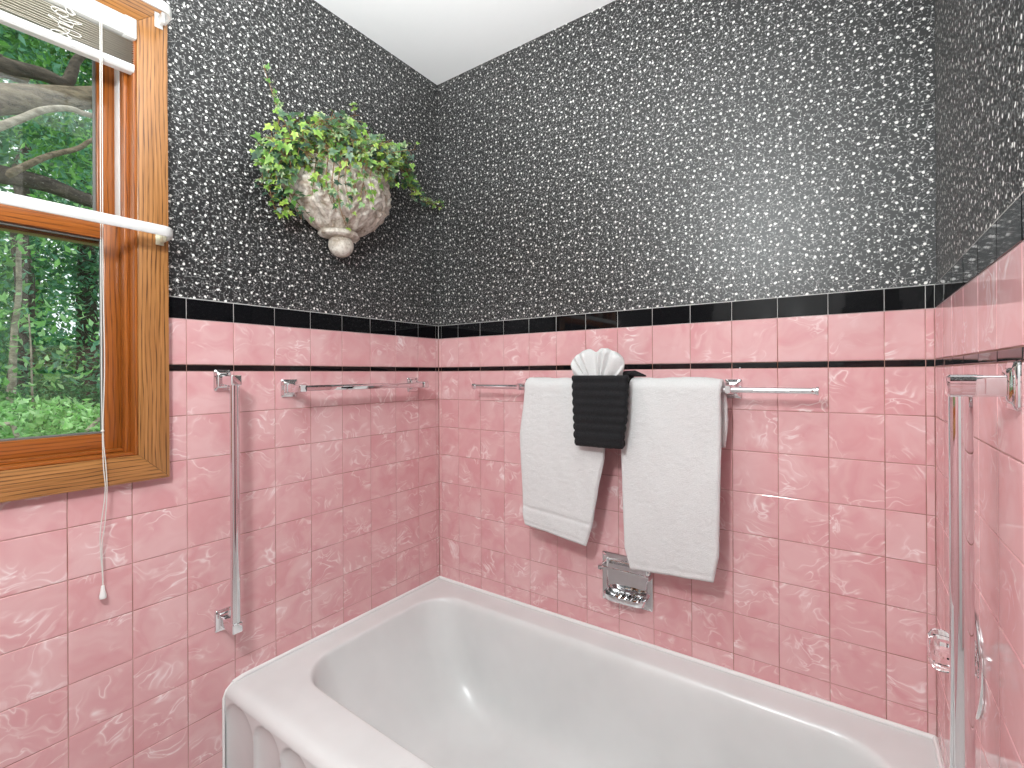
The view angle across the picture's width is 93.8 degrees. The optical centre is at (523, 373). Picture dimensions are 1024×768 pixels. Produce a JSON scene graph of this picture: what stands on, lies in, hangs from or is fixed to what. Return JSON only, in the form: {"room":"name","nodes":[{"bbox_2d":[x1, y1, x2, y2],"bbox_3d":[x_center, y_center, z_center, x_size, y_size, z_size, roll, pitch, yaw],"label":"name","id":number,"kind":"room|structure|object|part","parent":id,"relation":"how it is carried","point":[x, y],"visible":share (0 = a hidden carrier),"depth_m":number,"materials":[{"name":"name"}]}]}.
{"room":"bathroom","nodes":[
{"label":"bathroom","id":0,"kind":"room"},
{"bbox_2d":[0,0,439,767],"bbox_3d":[-1.114,0.037,0.856,0.120,2.342,2.820,0,0,34],"label":"wall","id":1,"kind":"structure","parent":0,"point":[339,489],"depth_m":1.28,"materials":[{"name":"pink tile"}]},
{"bbox_2d":[0,0,169,502],"bbox_3d":[-1.108,-0.302,0.858,0.150,1.094,0.750,0,0,34],"label":"window","id":2,"kind":"structure","parent":1,"relation":"in","point":[135,105],"depth_m":1.08,"materials":[{"name":"brown wood"}]},
{"bbox_3d":[-1.146,-0.539,0.883,0.030,0.487,0.616,0,0,34],"label":"sash","id":3,"kind":"part","parent":2,"relation":"part of","materials":[{"name":"brown wood"}]},
{"bbox_3d":[-1.107,-0.080,0.858,0.030,0.512,0.616,0,0,34],"label":"sash","id":4,"kind":"part","parent":2,"relation":"part of","materials":[{"name":"brown wood"}]},
{"bbox_3d":[-1.108,0.179,0.859,0.144,0.014,0.632,0,0,34],"label":"sill","id":5,"kind":"part","parent":2,"relation":"part of","materials":[{"name":"brown wood"}]},
{"bbox_2d":[0,0,136,599],"bbox_3d":[-1.050,-0.152,0.824,0.041,1.274,0.620,0,0,34],"label":"mini blind","id":6,"kind":"object","parent":2,"relation":"attached to","point":[91,29],"visible":1,"depth_m":1.01,"materials":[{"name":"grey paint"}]},
{"bbox_3d":[-0.933,-0.710,0.973,0.010,0.076,0.052,0,0,34],"label":"ladder cord","id":7,"kind":"part","parent":6,"relation":"part of","materials":[{"name":"white fabric"}]},
{"bbox_3d":[-1.055,-0.676,0.826,0.026,0.031,0.614,0,0,34],"label":"rail","id":8,"kind":"part","parent":6,"relation":"part of","materials":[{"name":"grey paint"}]},
{"bbox_3d":[-0.901,-0.145,1.024,0.020,1.205,0.011,0,0,34],"label":"lift cord","id":9,"kind":"part","parent":6,"relation":"part of","materials":[{"name":"white fabric"}]},
{"bbox_3d":[-1.052,0.215,0.821,0.020,0.059,0.749,0,0,34],"label":"casing","id":10,"kind":"part","parent":2,"relation":"part of","materials":[{"name":"brown wood"}]},
{"bbox_2d":[0,191,172,245],"bbox_3d":[-1.023,-0.312,0.798,0.058,0.034,0.745,0,0,34],"label":"curtain rod","id":11,"kind":"object","parent":2,"relation":"attached to","point":[163,234],"visible":1,"depth_m":0.96,"materials":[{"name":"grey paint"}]},
{"bbox_3d":[-1.057,-0.820,0.822,0.020,0.059,0.749,0,0,34],"label":"casing","id":12,"kind":"part","parent":2,"relation":"part of","materials":[{"name":"brown wood"}]},
{"bbox_3d":[-0.859,-0.304,1.106,0.020,1.093,0.059,0,0,34],"label":"casing","id":13,"kind":"part","parent":2,"relation":"part of","materials":[{"name":"brown wood"}]},
{"bbox_2d":[142,0,171,29],"bbox_3d":[-1.026,-0.815,0.798,0.058,0.034,0.745,0,0,34],"label":"curtain rod","id":14,"kind":"object","parent":2,"relation":"attached to","point":[161,19],"visible":1,"depth_m":1.09,"materials":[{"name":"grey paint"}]},
{"bbox_2d":[213,370,242,634],"bbox_3d":[-0.746,0.326,1.214,0.080,0.670,0.040,0,0,34],"label":"grab bar","id":15,"kind":"object","parent":1,"relation":"attached to","point":[228,618],"visible":1,"depth_m":1.19,"materials":[{"name":"silver metal"}]},
{"bbox_3d":[-0.744,0.018,1.212,0.072,0.026,0.024,0,0,34],"label":"post","id":16,"kind":"part","parent":15,"relation":"part of","materials":[{"name":"silver metal"}]},
{"bbox_3d":[-0.741,0.634,1.212,0.072,0.026,0.024,0,0,34],"label":"post","id":17,"kind":"part","parent":15,"relation":"part of","materials":[{"name":"silver metal"}]},
{"bbox_2d":[281,153,391,257],"bbox_3d":[-0.529,-0.489,1.462,0.162,0.258,0.351,0,0,34],"label":"wall planter","id":18,"kind":"object","parent":1,"relation":"attached to","point":[329,223],"visible":0.79,"depth_m":1.43,"materials":[{"name":"stone"}]},
{"bbox_2d":[249,63,444,230],"bbox_3d":[-0.441,-0.622,1.555,0.194,0.445,0.861,0,0,32],"label":"ivy plant","id":19,"kind":"object","parent":18,"relation":"in","point":[282,156],"visible":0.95,"depth_m":1.34,"materials":[{"name":"green plant"}]},
{"bbox_2d":[281,377,428,396],"bbox_3d":[-0.515,0.042,1.556,0.077,0.052,0.518,0,0,34],"label":"towel bar","id":20,"kind":"object","parent":1,"relation":"attached to","point":[289,387],"visible":1,"depth_m":1.45,"materials":[{"name":"silver metal"}]},
{"bbox_3d":[-0.645,0.043,1.360,0.069,0.030,0.026,0,0,34],"label":"post","id":21,"kind":"part","parent":20,"relation":"part of","materials":[{"name":"silver metal"}]},
{"bbox_3d":[-0.379,0.042,1.748,0.069,0.030,0.026,0,0,34],"label":"post","id":22,"kind":"part","parent":20,"relation":"part of","materials":[{"name":"silver metal"}]},
{"bbox_2d":[314,0,614,84],"bbox_3d":[-0.096,-1.190,0.095,2.670,0.100,2.920,0,0,34],"label":"ceiling","id":23,"kind":"structure","parent":0,"point":[441,40],"depth_m":1.56,"materials":[{"name":"white paint"}]},
{"bbox_2d":[437,0,936,735],"bbox_3d":[0.314,0.030,1.514,1.499,2.342,0.120,0,0,34],"label":"wall","id":24,"kind":"structure","parent":0,"point":[745,190],"depth_m":1.27,"materials":[{"name":"pink tile"}]},
{"bbox_2d":[598,551,652,611],"bbox_3d":[0.299,0.624,1.426,0.161,0.147,0.045,0,0,34],"label":"soap dish","id":25,"kind":"object","parent":24,"relation":"attached to","point":[623,585],"visible":0.98,"depth_m":1.44,"materials":[{"name":"silver metal"}]},
{"bbox_2d":[604,588,647,607],"bbox_3d":[0.298,0.674,1.425,0.132,0.023,0.041,0,0,34],"label":"tray","id":26,"kind":"object","parent":25,"relation":"on","point":[629,597],"depth_m":1.43,"materials":[{"name":"silver metal"}]},
{"bbox_2d":[471,379,818,398],"bbox_3d":[0.268,0.043,1.425,1.043,0.052,0.080,0,0,34],"label":"towel bar","id":27,"kind":"object","parent":24,"relation":"attached to","point":[733,388],"visible":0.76,"depth_m":1.21,"materials":[{"name":"silver metal"}]},
{"bbox_3d":[0.000,0.045,1.604,0.022,0.030,0.071,0,0,34],"label":"post","id":28,"kind":"part","parent":27,"relation":"part of","materials":[{"name":"silver metal"}]},
{"bbox_2d":[520,377,604,545],"bbox_3d":[0.125,0.263,1.486,0.300,0.501,0.068,0,0,34],"label":"bath towel","id":29,"kind":"object","parent":27,"relation":"hanging from","point":[561,478],"visible":0.77,"depth_m":1.47,"materials":[{"name":"white fabric"}]},
{"bbox_2d":[572,370,645,448],"bbox_3d":[0.254,0.102,1.382,0.202,0.219,0.131,0,0,34],"label":"washcloth","id":30,"kind":"object","parent":27,"relation":"hanging from","point":[600,402],"visible":0.97,"depth_m":1.33,"materials":[{"name":"black fabric"}]},
{"bbox_2d":[571,348,624,375],"bbox_3d":[0.207,-0.009,1.362,0.165,0.123,0.030,0,0,34],"label":"washcloth","id":31,"kind":"object","parent":30,"relation":"in","point":[605,361],"visible":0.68,"depth_m":1.35,"materials":[{"name":"white fabric"}]},
{"bbox_2d":[621,377,727,582],"bbox_3d":[0.402,0.280,1.297,0.278,0.538,0.070,0,0,34],"label":"bath towel","id":32,"kind":"object","parent":27,"relation":"hanging from","point":[677,427],"visible":0.99,"depth_m":1.26,"materials":[{"name":"white fabric"}]},
{"bbox_3d":[0.533,0.042,1.239,0.022,0.030,0.071,0,0,34],"label":"post","id":33,"kind":"part","parent":27,"relation":"part of","materials":[{"name":"silver metal"}]},
{"bbox_2d":[935,0,1023,767],"bbox_3d":[0.735,0.027,0.703,0.120,2.342,0.985,0,0,34],"label":"wall","id":34,"kind":"structure","parent":0,"point":[979,44],"depth_m":0.65,"materials":[{"name":"pink tile"}]},
{"bbox_2d":[927,614,983,719],"bbox_3d":[0.660,0.433,0.744,0.052,0.162,0.162,0,0,34],"label":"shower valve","id":35,"kind":"object","parent":34,"relation":"attached to","point":[937,639],"visible":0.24,"depth_m":0.72,"materials":[{"name":"silver metal"}]},
{"bbox_3d":[0.652,0.433,0.749,0.033,0.062,0.059,0,0,34],"label":"knob","id":36,"kind":"part","parent":35,"relation":"part of","materials":[{"name":"white plastic"}]},
{"bbox_2d":[945,361,1022,767],"bbox_3d":[0.518,0.344,0.542,0.059,0.714,0.040,0,0,34],"label":"grab bar","id":37,"kind":"object","parent":34,"relation":"attached to","point":[960,389],"visible":1,"depth_m":0.54,"materials":[{"name":"silver metal"}]},
{"bbox_3d":[0.513,0.014,0.544,0.051,0.026,0.024,0,0,34],"label":"post","id":38,"kind":"part","parent":37,"relation":"part of","materials":[{"name":"silver metal"}]},
{"bbox_3d":[-0.083,1.253,0.094,2.670,0.100,2.920,0,0,34],"label":"floor","id":39,"kind":"structure","parent":0,"visible":0},
{"bbox_2d":[222,576,943,767],"bbox_3d":[0.062,0.997,1.139,1.495,0.408,0.793,0,0,34],"label":"bathtub","id":40,"kind":"object","parent":39,"relation":"on","point":[444,672],"visible":1,"depth_m":1.37,"materials":[{"name":"white ceramic"}]},
{"label":"outside","id":41,"kind":"structure","parent":0,"visible":0},
{"bbox_3d":[-12.874,1.284,10.468,29.000,1.680,28.000,0,0,34],"label":"ground","id":42,"kind":"structure","parent":41,"visible":0},
{"bbox_2d":[0,389,50,437],"bbox_3d":[-5.702,1.040,4.679,1.532,1.761,1.637,0,0,34],"label":"shrub","id":43,"kind":"object","parent":42,"relation":"on","point":[10,395],"visible":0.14,"depth_m":5.06,"materials":[{"name":"green plant"}]},
{"bbox_2d":[0,338,75,430],"bbox_3d":[-9.549,0.446,9.644,2.327,2.327,2.450,0,0,34],"label":"shrub","id":44,"kind":"object","parent":42,"relation":"on","point":[46,362],"visible":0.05,"depth_m":9.27,"materials":[{"name":"green plant"}]},
{"bbox_2d":[0,24,92,207],"bbox_3d":[-6.339,-1.886,3.849,3.326,7.921,7.428,0,0,19],"label":"oak tree","id":45,"kind":"object","parent":42,"relation":"on","point":[61,91],"visible":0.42,"depth_m":4.90,"materials":[{"name":"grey plant"}]},
{"bbox_2d":[0,169,92,436],"bbox_3d":[-6.355,-0.383,5.609,2.291,4.690,2.245,0,0,34],"label":"sapling","id":46,"kind":"object","parent":42,"relation":"on","point":[20,285],"visible":0.51,"depth_m":5.80,"materials":[{"name":"green plant"}]},
{"bbox_2d":[0,82,98,341],"bbox_3d":[-12.306,-4.263,11.861,5.842,11.670,6.318,0,0,34],"label":"tree","id":47,"kind":"object","parent":42,"relation":"on","point":[15,146],"visible":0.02,"depth_m":11.84,"materials":[{"name":"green plant"}]},
{"bbox_2d":[0,80,99,432],"bbox_3d":[-7.730,-1.777,7.294,3.336,7.340,4.366,0,0,42],"label":"shade tree","id":48,"kind":"object","parent":42,"relation":"on","point":[29,293],"visible":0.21,"depth_m":7.05,"materials":[{"name":"green plant"}]},
{"bbox_2d":[0,49,99,413],"bbox_3d":[-8.411,-2.082,9.051,3.634,7.823,4.411,0,0,34],"label":"shade tree","id":49,"kind":"object","parent":42,"relation":"on","point":[85,332],"visible":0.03,"depth_m":8.49,"materials":[{"name":"green plant"}]},
{"bbox_2d":[0,394,99,438],"bbox_3d":[-4.407,1.088,4.078,1.517,1.810,1.604,0,0,34],"label":"shrub","id":50,"kind":"object","parent":42,"relation":"on","point":[27,412],"visible":0.32,"depth_m":4.17,"materials":[{"name":"green plant"}]},
{"bbox_2d":[0,417,99,437],"bbox_3d":[-4.024,0.494,4.026,0.083,0.215,0.762,0,0,23],"label":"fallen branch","id":51,"kind":"object","parent":50,"relation":"on","point":[16,435],"visible":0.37,"depth_m":3.84,"materials":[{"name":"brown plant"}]},
{"bbox_2d":[0,285,99,407],"bbox_3d":[-5.340,0.462,5.352,1.327,3.100,1.586,0,0,34],"label":"sapling","id":52,"kind":"object","parent":42,"relation":"on","point":[3,297],"visible":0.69,"depth_m":5.35,"materials":[{"name":"green plant"}]},
{"bbox_2d":[0,381,99,437],"bbox_3d":[-6.454,0.969,6.398,1.537,1.729,1.609,0,0,34],"label":"shrub","id":53,"kind":"object","parent":42,"relation":"on","point":[40,387],"visible":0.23,"depth_m":6.42,"materials":[{"name":"green plant"}]},
{"bbox_2d":[1,402,99,437],"bbox_3d":[-4.630,1.131,4.798,1.499,1.650,1.620,0,0,34],"label":"shrub","id":54,"kind":"object","parent":42,"relation":"on","point":[97,406],"visible":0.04,"depth_m":4.73,"materials":[{"name":"green plant"}]},
{"bbox_2d":[54,408,96,432],"bbox_3d":[-4.563,1.130,5.281,1.520,1.625,1.559,0,0,34],"label":"shrub","id":55,"kind":"object","parent":42,"relation":"on","point":[86,408],"visible":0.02,"depth_m":5.03,"materials":[{"name":"green plant"}]}
]}

